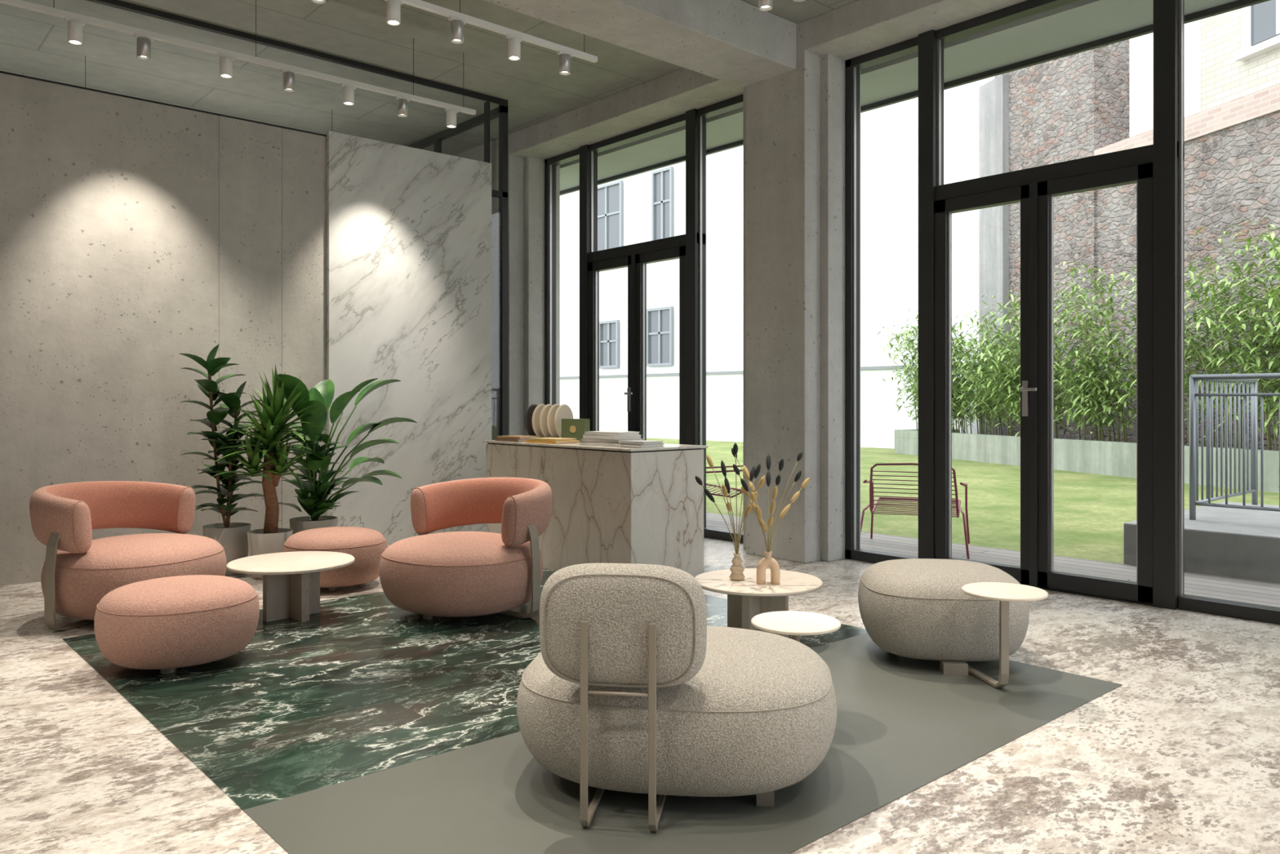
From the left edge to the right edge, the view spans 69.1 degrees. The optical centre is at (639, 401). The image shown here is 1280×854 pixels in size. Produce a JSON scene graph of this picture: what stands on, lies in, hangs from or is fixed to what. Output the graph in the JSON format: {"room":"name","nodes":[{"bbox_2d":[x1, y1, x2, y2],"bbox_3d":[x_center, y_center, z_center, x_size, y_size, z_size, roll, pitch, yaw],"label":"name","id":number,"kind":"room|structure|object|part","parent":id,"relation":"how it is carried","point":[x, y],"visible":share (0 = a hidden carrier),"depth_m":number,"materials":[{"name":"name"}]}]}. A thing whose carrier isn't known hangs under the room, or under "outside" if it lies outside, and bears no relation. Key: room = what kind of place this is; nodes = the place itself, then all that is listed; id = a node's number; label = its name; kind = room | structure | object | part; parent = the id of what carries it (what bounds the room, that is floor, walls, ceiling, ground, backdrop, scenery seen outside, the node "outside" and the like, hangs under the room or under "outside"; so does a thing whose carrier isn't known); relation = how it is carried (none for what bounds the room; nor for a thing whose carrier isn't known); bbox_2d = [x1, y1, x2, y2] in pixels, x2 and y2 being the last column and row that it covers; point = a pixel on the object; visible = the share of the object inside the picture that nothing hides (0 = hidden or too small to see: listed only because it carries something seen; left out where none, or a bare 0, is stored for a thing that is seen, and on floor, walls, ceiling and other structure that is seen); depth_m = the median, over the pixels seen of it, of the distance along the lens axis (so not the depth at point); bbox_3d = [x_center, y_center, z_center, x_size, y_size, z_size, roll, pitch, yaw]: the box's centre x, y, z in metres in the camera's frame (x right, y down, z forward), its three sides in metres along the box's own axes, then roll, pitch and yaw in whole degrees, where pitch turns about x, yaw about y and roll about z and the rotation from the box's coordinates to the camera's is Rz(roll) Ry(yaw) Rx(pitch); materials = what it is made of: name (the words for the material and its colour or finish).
{"room":"lobby lounge","nodes":[
{"label":"lobby lounge","id":0,"kind":"room"},
{"bbox_2d":[0,73,326,586],"bbox_3d":[-4.233,-0.450,5.678,7.638,3.200,0.150,0,0,-42],"label":"wall","id":1,"kind":"structure","parent":0,"point":[135,235],"depth_m":6.31,"materials":[{"name":"concrete"}]},
{"bbox_2d":[0,71,326,136],"bbox_3d":[-4.232,-2.056,5.678,7.640,0.012,0.160,0,0,-42],"label":"trim","id":2,"kind":"structure","parent":1,"relation":"on","point":[1,72],"depth_m":6.37,"materials":[{"name":"black metal"}]},
{"bbox_2d":[326,130,491,544],"bbox_3d":[-1.863,-0.468,7.657,1.470,3.235,0.049,0,0,-42],"label":"wall panel","id":3,"kind":"object","parent":1,"relation":"attached to","point":[409,228],"visible":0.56,"depth_m":7.57,"materials":[{"name":"white stone"}]},
{"bbox_2d":[84,0,507,435],"bbox_3d":[-4.982,-0.779,6.692,7.870,3.858,2.580,0,0,-42],"label":"metal frame","id":4,"kind":"object","parent":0,"point":[501,112],"depth_m":8.31,"materials":[{"name":"black metal"}]},
{"bbox_2d":[0,0,858,155],"bbox_3d":[-1.141,-2.810,3.270,9.050,0.200,12.800,0,0,-42],"label":"ceiling","id":5,"kind":"structure","parent":0,"point":[33,44],"depth_m":7.40,"materials":[{"name":"concrete"}]},
{"bbox_2d":[84,56,332,131],"bbox_3d":[-3.603,-1.980,7.948,2.400,1.460,0.060,0,0,-42],"label":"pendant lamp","id":6,"kind":"object","parent":5,"relation":"hanging from","point":[85,56],"visible":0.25,"depth_m":7.28,"materials":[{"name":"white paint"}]},
{"bbox_2d":[0,0,475,128],"bbox_3d":[-2.465,-2.413,6.243,3.130,0.595,0.076,0,0,-42],"label":"track light","id":7,"kind":"object","parent":5,"relation":"hanging from","point":[75,21],"visible":1,"depth_m":6.03,"materials":[{"name":"white paint"}]},
{"bbox_2d":[311,0,597,75],"bbox_3d":[-2.076,-2.413,4.567,4.780,0.595,0.076,0,0,-42],"label":"track light","id":8,"kind":"object","parent":5,"relation":"hanging from","point":[457,20],"visible":1,"depth_m":5.57,"materials":[{"name":"white paint"}]},
{"bbox_3d":[-2.076,-2.266,4.567,4.780,0.032,0.036,0,0,-42],"label":"rail","id":9,"kind":"part","parent":8,"relation":"part of","materials":[{"name":"white metal"}]},
{"bbox_2d":[482,0,796,87],"bbox_3d":[-2.209,-2.545,4.033,8.470,0.330,0.520,0,0,-42],"label":"ceiling beam","id":10,"kind":"structure","parent":5,"relation":"attached to","point":[736,42],"depth_m":6.15,"materials":[{"name":"grey concrete"}]},
{"bbox_2d":[758,0,773,11],"bbox_3d":[-1.063,-2.413,3.446,4.800,0.595,0.076,0,0,-42],"label":"track light","id":11,"kind":"object","parent":5,"relation":"hanging from","point":[763,5],"visible":1,"depth_m":4.98,"materials":[{"name":"white paint"}]},
{"bbox_2d":[792,0,805,2],"bbox_3d":[1.062,-2.692,6.172,0.100,0.035,0.100,0,0,-42],"label":"smoke detector","id":12,"kind":"object","parent":5,"relation":"attached to","point":[797,1],"visible":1,"depth_m":6.20,"materials":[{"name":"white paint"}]},
{"bbox_2d":[597,170,669,365],"bbox_3d":[-0.360,-5.050,36.415,0.050,7.200,4.640,0,0,-42],"label":"windows","id":13,"kind":"structure","parent":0,"point":[613,192],"depth_m":35.53,"materials":[{"name":"grey glass"}]},
{"bbox_2d":[0,537,1279,853],"bbox_3d":[-1.141,1.210,3.270,9.050,0.120,12.800,0,0,-42],"label":"floor","id":14,"kind":"structure","parent":0,"point":[1182,756],"depth_m":2.98,"materials":[{"name":"stone"}]},
{"bbox_2d":[29,480,226,630],"bbox_3d":[-2.771,0.801,5.048,0.919,0.699,0.947,0,0,13],"label":"armchair","id":15,"kind":"object","parent":14,"relation":"on","point":[75,577],"visible":0.83,"depth_m":4.76,"materials":[{"name":"fabric"}]},
{"bbox_3d":[-2.957,0.608,5.091,0.538,0.315,0.890,0,0,13],"label":"backrest","id":16,"kind":"part","parent":15,"relation":"part of","materials":[{"name":"fabric"}]},
{"bbox_3d":[-2.721,0.927,5.036,0.820,0.384,0.880,0,0,13],"label":"seat","id":17,"kind":"part","parent":15,"relation":"part of","materials":[{"name":"fabric"}]},
{"bbox_2d":[178,344,263,575],"bbox_3d":[-2.778,0.385,6.207,0.603,1.529,0.449,0,0,-42],"label":"potted plant","id":18,"kind":"object","parent":14,"relation":"on","point":[233,536],"visible":0.91,"depth_m":6.16,"materials":[{"name":"green plant"}]},
{"bbox_2d":[202,522,251,575],"bbox_3d":[-2.773,0.990,6.236,0.300,0.320,0.300,0,0,-42],"label":"pot","id":19,"kind":"object","parent":14,"relation":"on","point":[233,536],"depth_m":6.14,"materials":[{"name":"grey stone"}]},
{"bbox_2d":[247,528,293,579],"bbox_3d":[-2.433,1.000,6.110,0.280,0.300,0.280,0,0,-42],"label":"pot","id":20,"kind":"object","parent":14,"relation":"on","point":[265,540],"depth_m":6.00,"materials":[{"name":"grey stone"}]},
{"bbox_2d":[214,364,331,579],"bbox_3d":[-2.423,0.454,6.128,0.764,1.393,0.703,0,0,9],"label":"dracaena","id":21,"kind":"object","parent":14,"relation":"on","point":[276,412],"visible":0.96,"depth_m":6.05,"materials":[{"name":"green plant"}]},
{"bbox_2d":[282,526,387,591],"bbox_3d":[-1.899,0.971,5.796,0.630,0.359,0.630,0,0,-42],"label":"pouf","id":22,"kind":"object","parent":14,"relation":"on","point":[366,545],"visible":0.79,"depth_m":5.59,"materials":[{"name":"fabric"}]},
{"bbox_2d":[275,373,417,534],"bbox_3d":[-2.102,0.486,6.446,1.136,1.327,0.755,0,0,-42],"label":"potted strelitzia","id":23,"kind":"object","parent":14,"relation":"on","point":[313,504],"visible":0.89,"depth_m":6.40,"materials":[{"name":"green plant"}]},
{"bbox_2d":[288,515,337,534],"bbox_3d":[-2.265,0.980,6.448,0.320,0.340,0.320,0,0,-42],"label":"pot","id":24,"kind":"object","parent":23,"relation":"attached to","point":[297,524],"depth_m":6.34,"materials":[{"name":"grey stone"}]},
{"bbox_2d":[62,568,867,809],"bbox_3d":[-0.813,1.149,4.574,3.065,0.003,2.530,0,0,-42],"label":"inlay","id":25,"kind":"object","parent":14,"relation":"on","point":[367,684],"visible":0.57,"depth_m":3.68,"materials":[{"name":"green stone"}]},
{"bbox_2d":[93,574,259,674],"bbox_3d":[-2.032,0.968,4.097,0.660,0.359,0.660,0,0,-42],"label":"pouf","id":26,"kind":"object","parent":25,"relation":"on","point":[168,624],"visible":1,"depth_m":3.86,"materials":[{"name":"fabric"}]},
{"bbox_2d":[226,551,355,622],"bbox_3d":[-1.855,0.997,4.951,0.640,0.300,0.640,0,0,43],"label":"round coffee table","id":27,"kind":"object","parent":25,"relation":"on","point":[291,580],"visible":1,"depth_m":4.88,"materials":[{"name":"stone"}]},
{"bbox_2d":[379,477,552,619],"bbox_3d":[-0.944,0.798,5.132,0.947,0.699,0.919,0,0,38],"label":"armchair","id":28,"kind":"object","parent":25,"relation":"on","point":[450,574],"visible":1,"depth_m":4.86,"materials":[{"name":"fabric"}]},
{"bbox_3d":[-0.976,0.924,5.092,0.880,0.384,0.820,0,0,38],"label":"seat","id":29,"kind":"part","parent":28,"relation":"part of","materials":[{"name":"fabric"}]},
{"bbox_3d":[-0.826,0.605,5.281,0.890,0.315,0.538,0,0,38],"label":"backrest","id":30,"kind":"part","parent":28,"relation":"part of","materials":[{"name":"fabric"}]},
{"bbox_2d":[694,568,822,637],"bbox_3d":[0.570,1.004,4.500,0.620,0.285,0.620,0,0,28],"label":"round coffee table","id":31,"kind":"object","parent":25,"relation":"on","point":[747,598],"visible":0.67,"depth_m":4.42,"materials":[{"name":"beige stone"}]},
{"bbox_2d":[695,442,764,580],"bbox_3d":[0.474,0.526,4.497,0.307,0.670,0.381,0,0,-42],"label":"vase","id":32,"kind":"object","parent":31,"relation":"on","point":[736,569],"visible":0.95,"depth_m":4.49,"materials":[{"name":"beige ceramic"}]},
{"bbox_2d":[731,448,809,584],"bbox_3d":[0.589,0.542,4.395,0.352,0.637,0.331,0,0,25],"label":"vase","id":33,"kind":"object","parent":31,"relation":"on","point":[767,560],"visible":1,"depth_m":4.38,"materials":[{"name":"beige ceramic"}]},
{"bbox_2d":[482,440,707,577],"bbox_3d":[-0.365,0.720,6.540,0.680,0.860,1.690,0,0,-42],"label":"counter","id":34,"kind":"object","parent":14,"relation":"on","point":[611,504],"depth_m":6.01,"materials":[{"name":"stone"}]},
{"bbox_2d":[494,435,540,441],"bbox_3d":[-0.896,0.272,6.865,0.225,0.036,0.300,0,0,-42],"label":"book stack","id":35,"kind":"object","parent":34,"relation":"on","point":[508,437],"visible":0.87,"depth_m":6.79,"materials":[{"name":"brown paper"}]},
{"bbox_2d":[524,404,573,437],"bbox_3d":[-0.688,0.154,7.023,0.340,0.272,0.256,0,0,28],"label":"plates","id":36,"kind":"object","parent":34,"relation":"on","point":[543,420],"visible":0.83,"depth_m":6.96,"materials":[{"name":"beige ceramic"}]},
{"bbox_2d":[525,437,580,444],"bbox_3d":[-0.616,0.274,6.551,0.220,0.032,0.340,0,0,-45],"label":"book stack","id":37,"kind":"object","parent":34,"relation":"on","point":[536,440],"visible":0.98,"depth_m":6.46,"materials":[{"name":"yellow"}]},
{"bbox_2d":[561,418,589,441],"bbox_3d":[-0.471,0.207,6.767,0.200,0.165,0.074,0,0,28],"label":"box","id":38,"kind":"object","parent":34,"relation":"on","point":[575,428],"visible":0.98,"depth_m":6.73,"materials":[{"name":"green cardboard"}]},
{"bbox_2d":[579,431,643,446],"bbox_3d":[-0.184,0.244,6.187,0.360,0.090,0.266,0,0,43],"label":"book stack","id":39,"kind":"object","parent":34,"relation":"on","point":[608,438],"visible":0.9,"depth_m":6.09,"materials":[{"name":"white paper"}]},
{"bbox_2d":[620,440,664,448],"bbox_3d":[0.014,0.271,5.934,0.209,0.038,0.218,0,0,-42],"label":"book stack","id":40,"kind":"object","parent":34,"relation":"on","point":[635,443],"visible":1,"depth_m":5.88,"materials":[{"name":"white paper"}]},
{"bbox_2d":[243,632,1122,853],"bbox_3d":[0.422,1.149,3.190,3.065,0.003,1.180,0,0,-42],"label":"inlay","id":41,"kind":"object","parent":14,"relation":"on","point":[903,724],"visible":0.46,"depth_m":2.74,"materials":[{"name":"grey carpet"}]},
{"bbox_2d":[516,563,840,831],"bbox_3d":[0.156,0.797,3.006,1.028,0.700,1.136,0,0,8],"label":"lounge chair","id":42,"kind":"object","parent":41,"relation":"on","point":[629,687],"visible":1,"depth_m":2.53,"materials":[{"name":"beige fabric"}]},
{"bbox_3d":[-0.048,0.615,2.563,0.472,0.340,0.170,0,0,8],"label":"backrest","id":43,"kind":"part","parent":42,"relation":"part of","materials":[{"name":"beige fabric"}]},
{"bbox_3d":[0.118,0.932,2.918,0.980,0.369,0.820,0,0,8],"label":"seat","id":44,"kind":"part","parent":42,"relation":"part of","materials":[{"name":"beige fabric"}]},
{"bbox_3d":[0.563,0.972,3.361,0.028,0.330,0.028,0,0,8],"label":"tray stem","id":45,"kind":"part","parent":42,"relation":"part of","materials":[{"name":"beige metal"}]},
{"bbox_2d":[751,610,840,635],"bbox_3d":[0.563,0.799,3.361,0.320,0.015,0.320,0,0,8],"label":"side table","id":46,"kind":"object","parent":41,"relation":"on","point":[781,622],"depth_m":3.32,"materials":[{"name":"beige stone"}]},
{"bbox_2d":[857,558,1048,687],"bbox_3d":[1.338,0.940,4.048,0.733,0.415,1.040,0,0,6],"label":"pouf","id":47,"kind":"object","parent":41,"relation":"on","point":[953,612],"visible":1,"depth_m":3.91,"materials":[{"name":"beige fabric"}]},
{"bbox_2d":[961,582,1048,687],"bbox_3d":[1.410,0.946,3.762,0.380,0.401,0.486,0,0,-42],"label":"side table","id":48,"kind":"object","parent":41,"relation":"on","point":[988,610],"depth_m":3.87,"materials":[{"name":"beige metal"}]},
{"bbox_2d":[1020,583,1153,605],"bbox_3d":[2.481,1.145,5.775,0.130,0.011,1.370,0,0,-42],"label":"threshold","id":49,"kind":"object","parent":14,"relation":"on","point":[1042,588],"visible":0.14,"depth_m":5.46,"materials":[{"name":"black metal"}]},
{"bbox_2d":[453,0,1027,563],"bbox_3d":[2.020,-0.780,6.089,0.580,3.860,12.800,0,0,-42],"label":"wall","id":50,"kind":"structure","parent":0,"point":[793,122],"depth_m":6.79,"materials":[{"name":"concrete"}]},
{"bbox_2d":[549,116,702,444],"bbox_3d":[0.009,-0.680,8.529,0.025,3.520,2.810,0,0,-42],"label":"bead","id":51,"kind":"object","parent":50,"relation":"attached to","point":[700,117],"visible":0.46,"depth_m":7.95,"materials":[{"name":"black metal"}]},
{"bbox_2d":[587,245,685,444],"bbox_3d":[-0.053,-0.105,8.527,0.150,2.486,1.366,0,0,-42],"label":"door","id":52,"kind":"structure","parent":50,"relation":"in","point":[634,263],"depth_m":8.50,"materials":[{"name":"grey"}]},
{"bbox_2d":[595,263,644,439],"bbox_3d":[-0.030,-0.110,8.548,0.023,2.300,1.196,0,0,-42],"label":"bead","id":53,"kind":"object","parent":52,"relation":"attached to","point":[643,264],"visible":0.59,"depth_m":8.48,"materials":[{"name":"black metal"}]},
{"bbox_3d":[-0.090,-0.020,8.508,0.070,0.220,0.110,0,0,-42],"label":"handle","id":54,"kind":"part","parent":52,"relation":"part of","materials":[{"name":"silver metal"}]},
{"bbox_2d":[544,94,742,542],"bbox_3d":[0.015,-0.675,8.534,0.140,3.650,2.920,0,0,-42],"label":"frame","id":55,"kind":"object","parent":50,"relation":"attached to","point":[690,119],"visible":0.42,"depth_m":8.40,"materials":[{"name":"grey metal"}]},
{"bbox_2d":[560,0,1271,195],"bbox_3d":[2.435,-2.580,6.593,0.670,0.340,13.000,0,0,-42],"label":"canopy","id":56,"kind":"object","parent":50,"relation":"attached to","point":[1080,26],"visible":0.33,"depth_m":6.63,"materials":[{"name":"grey"}]},
{"bbox_2d":[853,0,1182,595],"bbox_3d":[2.471,-0.680,5.767,0.025,3.520,2.730,0,0,-42],"label":"bead","id":57,"kind":"object","parent":50,"relation":"attached to","point":[1180,2],"visible":0.72,"depth_m":6.26,"materials":[{"name":"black metal"}]},
{"bbox_2d":[934,162,1153,604],"bbox_3d":[2.436,-0.105,5.736,0.150,2.486,1.366,0,0,-42],"label":"door","id":58,"kind":"structure","parent":50,"relation":"in","point":[1033,570],"depth_m":5.70,"materials":[{"name":"grey metal"}]},
{"bbox_3d":[2.399,-0.020,5.716,0.070,0.220,0.110,0,0,-42],"label":"handle","id":59,"kind":"part","parent":58,"relation":"part of","materials":[{"name":"silver metal"}]},
{"bbox_2d":[947,181,1137,583],"bbox_3d":[2.459,-0.110,5.756,0.023,2.300,1.196,0,0,-42],"label":"bead","id":60,"kind":"object","parent":58,"relation":"attached to","point":[1051,197],"visible":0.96,"depth_m":5.68,"materials":[{"name":"black metal"}]},
{"bbox_2d":[844,0,1279,624],"bbox_3d":[2.477,-0.675,5.772,0.140,3.650,2.840,0,0,-42],"label":"frame","id":61,"kind":"object","parent":50,"relation":"attached to","point":[1164,152],"visible":0.83,"depth_m":5.79,"materials":[{"name":"grey metal"}]},
{"label":"outside","id":62,"kind":"structure","parent":0,"visible":0},
{"bbox_2d":[560,436,1279,564],"bbox_3d":[5.906,1.320,28.711,32.970,0.260,85.000,0,0,-42],"label":"lawn","id":63,"kind":"structure","parent":62,"point":[1091,510],"depth_m":11.14,"materials":[{"name":"green plant"}]},
{"bbox_2d":[560,366,978,448],"bbox_3d":[-7.979,0.180,39.979,0.300,2.020,49.700,0,0,-42],"label":"wall","id":64,"kind":"structure","parent":63,"relation":"on","point":[880,416],"depth_m":28.08,"materials":[{"name":"white paint"}]},
{"bbox_2d":[560,363,973,378],"bbox_3d":[-7.979,-0.870,39.979,0.460,0.080,49.700,0,0,-42],"label":"coping","id":65,"kind":"object","parent":64,"relation":"on","point":[880,366],"visible":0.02,"depth_m":28.19,"materials":[{"name":"grey"}]},
{"bbox_2d":[560,32,1153,377],"bbox_3d":[-3.139,-6.330,44.093,6.000,15.040,50.000,0,0,-42],"label":"facade","id":66,"kind":"object","parent":63,"relation":"on","point":[889,135],"visible":0.08,"depth_m":28.21,"materials":[{"name":"white paint"}]},
{"bbox_2d":[597,166,673,368],"bbox_3d":[-0.405,-5.050,36.375,0.110,7.400,4.840,0,0,-42],"label":"window frame","id":67,"kind":"structure","parent":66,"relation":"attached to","point":[670,169],"depth_m":35.34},
{"bbox_2d":[978,74,1008,435],"bbox_3d":[8.167,-2.930,20.523,0.950,8.240,0.850,0,0,-14],"label":"pier","id":68,"kind":"structure","parent":63,"relation":"on","point":[993,95],"depth_m":20.30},
{"bbox_2d":[994,39,1129,440],"bbox_3d":[8.598,-3.630,19.137,0.800,9.640,3.050,0,0,-14],"label":"brick wall","id":69,"kind":"structure","parent":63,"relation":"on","point":[1072,107],"depth_m":18.25,"materials":[{"name":"brick"}]},
{"bbox_2d":[894,429,1279,493],"bbox_3d":[8.727,0.920,13.777,1.600,0.540,16.500,0,0,-14],"label":"wall","id":70,"kind":"structure","parent":63,"relation":"on","point":[1090,456],"depth_m":15.48,"materials":[{"name":"concrete"}]},
{"bbox_2d":[1093,83,1279,450],"bbox_3d":[10.552,-1.780,11.379,0.750,5.940,12.950,0,0,-14],"label":"stone wall","id":71,"kind":"structure","parent":63,"relation":"on","point":[1232,148],"depth_m":15.00,"materials":[{"name":"stone"}]},
{"bbox_2d":[1200,8,1279,111],"bbox_3d":[13.901,-6.330,12.105,4.400,15.040,12.700,0,0,-14],"label":"facade","id":72,"kind":"object","parent":63,"relation":"on","point":[1224,79],"visible":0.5,"depth_m":16.55,"materials":[{"name":"beige brick"}]},
{"bbox_2d":[1184,19,1200,117],"bbox_3d":[10.223,-6.330,17.462,0.120,15.040,0.700,0,0,-14],"label":"band","id":73,"kind":"object","parent":72,"relation":"attached to","point":[1193,29],"visible":0.22,"depth_m":17.20,"materials":[{"name":"white paint"}]},
{"bbox_2d":[1234,0,1279,62],"bbox_3d":[11.771,-7.160,11.149,0.200,2.420,10.500,0,0,-14],"label":"window frame","id":74,"kind":"structure","parent":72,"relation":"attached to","point":[1248,52],"depth_m":15.96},
{"bbox_2d":[1250,0,1279,45],"bbox_3d":[11.830,-7.200,11.163,0.040,2.100,10.100,0,0,-14],"label":"pane","id":75,"kind":"object","parent":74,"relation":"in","point":[1263,15],"depth_m":15.82,"materials":[{"name":"grey glass"}]},
{"bbox_3d":[8.759,0.960,13.693,1.260,0.460,16.320,0,0,-14],"label":"soil","id":76,"kind":"object","parent":63,"relation":"on","visible":0},
{"bbox_2d":[867,265,1136,442],"bbox_3d":[7.056,-0.717,18.352,2.620,2.984,7.814,0,0,-14],"label":"hedge","id":77,"kind":"object","parent":76,"relation":"on","point":[984,384],"visible":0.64,"depth_m":17.06,"materials":[{"name":"green plant"}]},
{"bbox_2d":[1053,215,1279,450],"bbox_3d":[8.521,-0.848,12.349,2.523,3.159,7.218,0,0,-16],"label":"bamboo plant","id":78,"kind":"object","parent":76,"relation":"on","point":[1260,330],"visible":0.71,"depth_m":13.06,"materials":[{"name":"green plant"}]},
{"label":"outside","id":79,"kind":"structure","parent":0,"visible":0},
{"bbox_2d":[706,512,1279,607],"bbox_3d":[-6.839,1.308,17.348,1.180,0.285,85.000,0,0,-42],"label":"pavement","id":80,"kind":"structure","parent":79,"point":[1245,590],"depth_m":6.54,"materials":[{"name":"grey concrete"}]},
{"bbox_2d":[706,465,742,497],"bbox_3d":[0.830,0.809,8.866,0.936,0.703,0.817,0,0,18],"label":"garden chair","id":81,"kind":"object","parent":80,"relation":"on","point":[731,466],"visible":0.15,"depth_m":8.76,"materials":[{"name":"red metal"}]},
{"bbox_2d":[860,462,969,559],"bbox_3d":[2.163,0.809,7.289,0.817,0.703,0.936,0,0,20],"label":"garden chair","id":82,"kind":"object","parent":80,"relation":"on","point":[871,504],"visible":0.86,"depth_m":7.12,"materials":[{"name":"red metal"}]},
{"bbox_2d":[1123,501,1279,582],"bbox_3d":[7.831,1.030,3.411,2.170,0.320,10.670,0,0,-42],"label":"plinth","id":83,"kind":"object","parent":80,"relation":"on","point":[1229,542],"depth_m":6.28,"materials":[{"name":"grey concrete"}]},
{"bbox_2d":[1189,373,1279,519],"bbox_3d":[7.422,0.336,4.221,1.541,1.069,8.422,0,0,-42],"label":"metal railing","id":84,"kind":"object","parent":83,"relation":"on","point":[1252,378],"visible":1,"depth_m":6.98,"materials":[{"name":"grey metal"}]}
]}

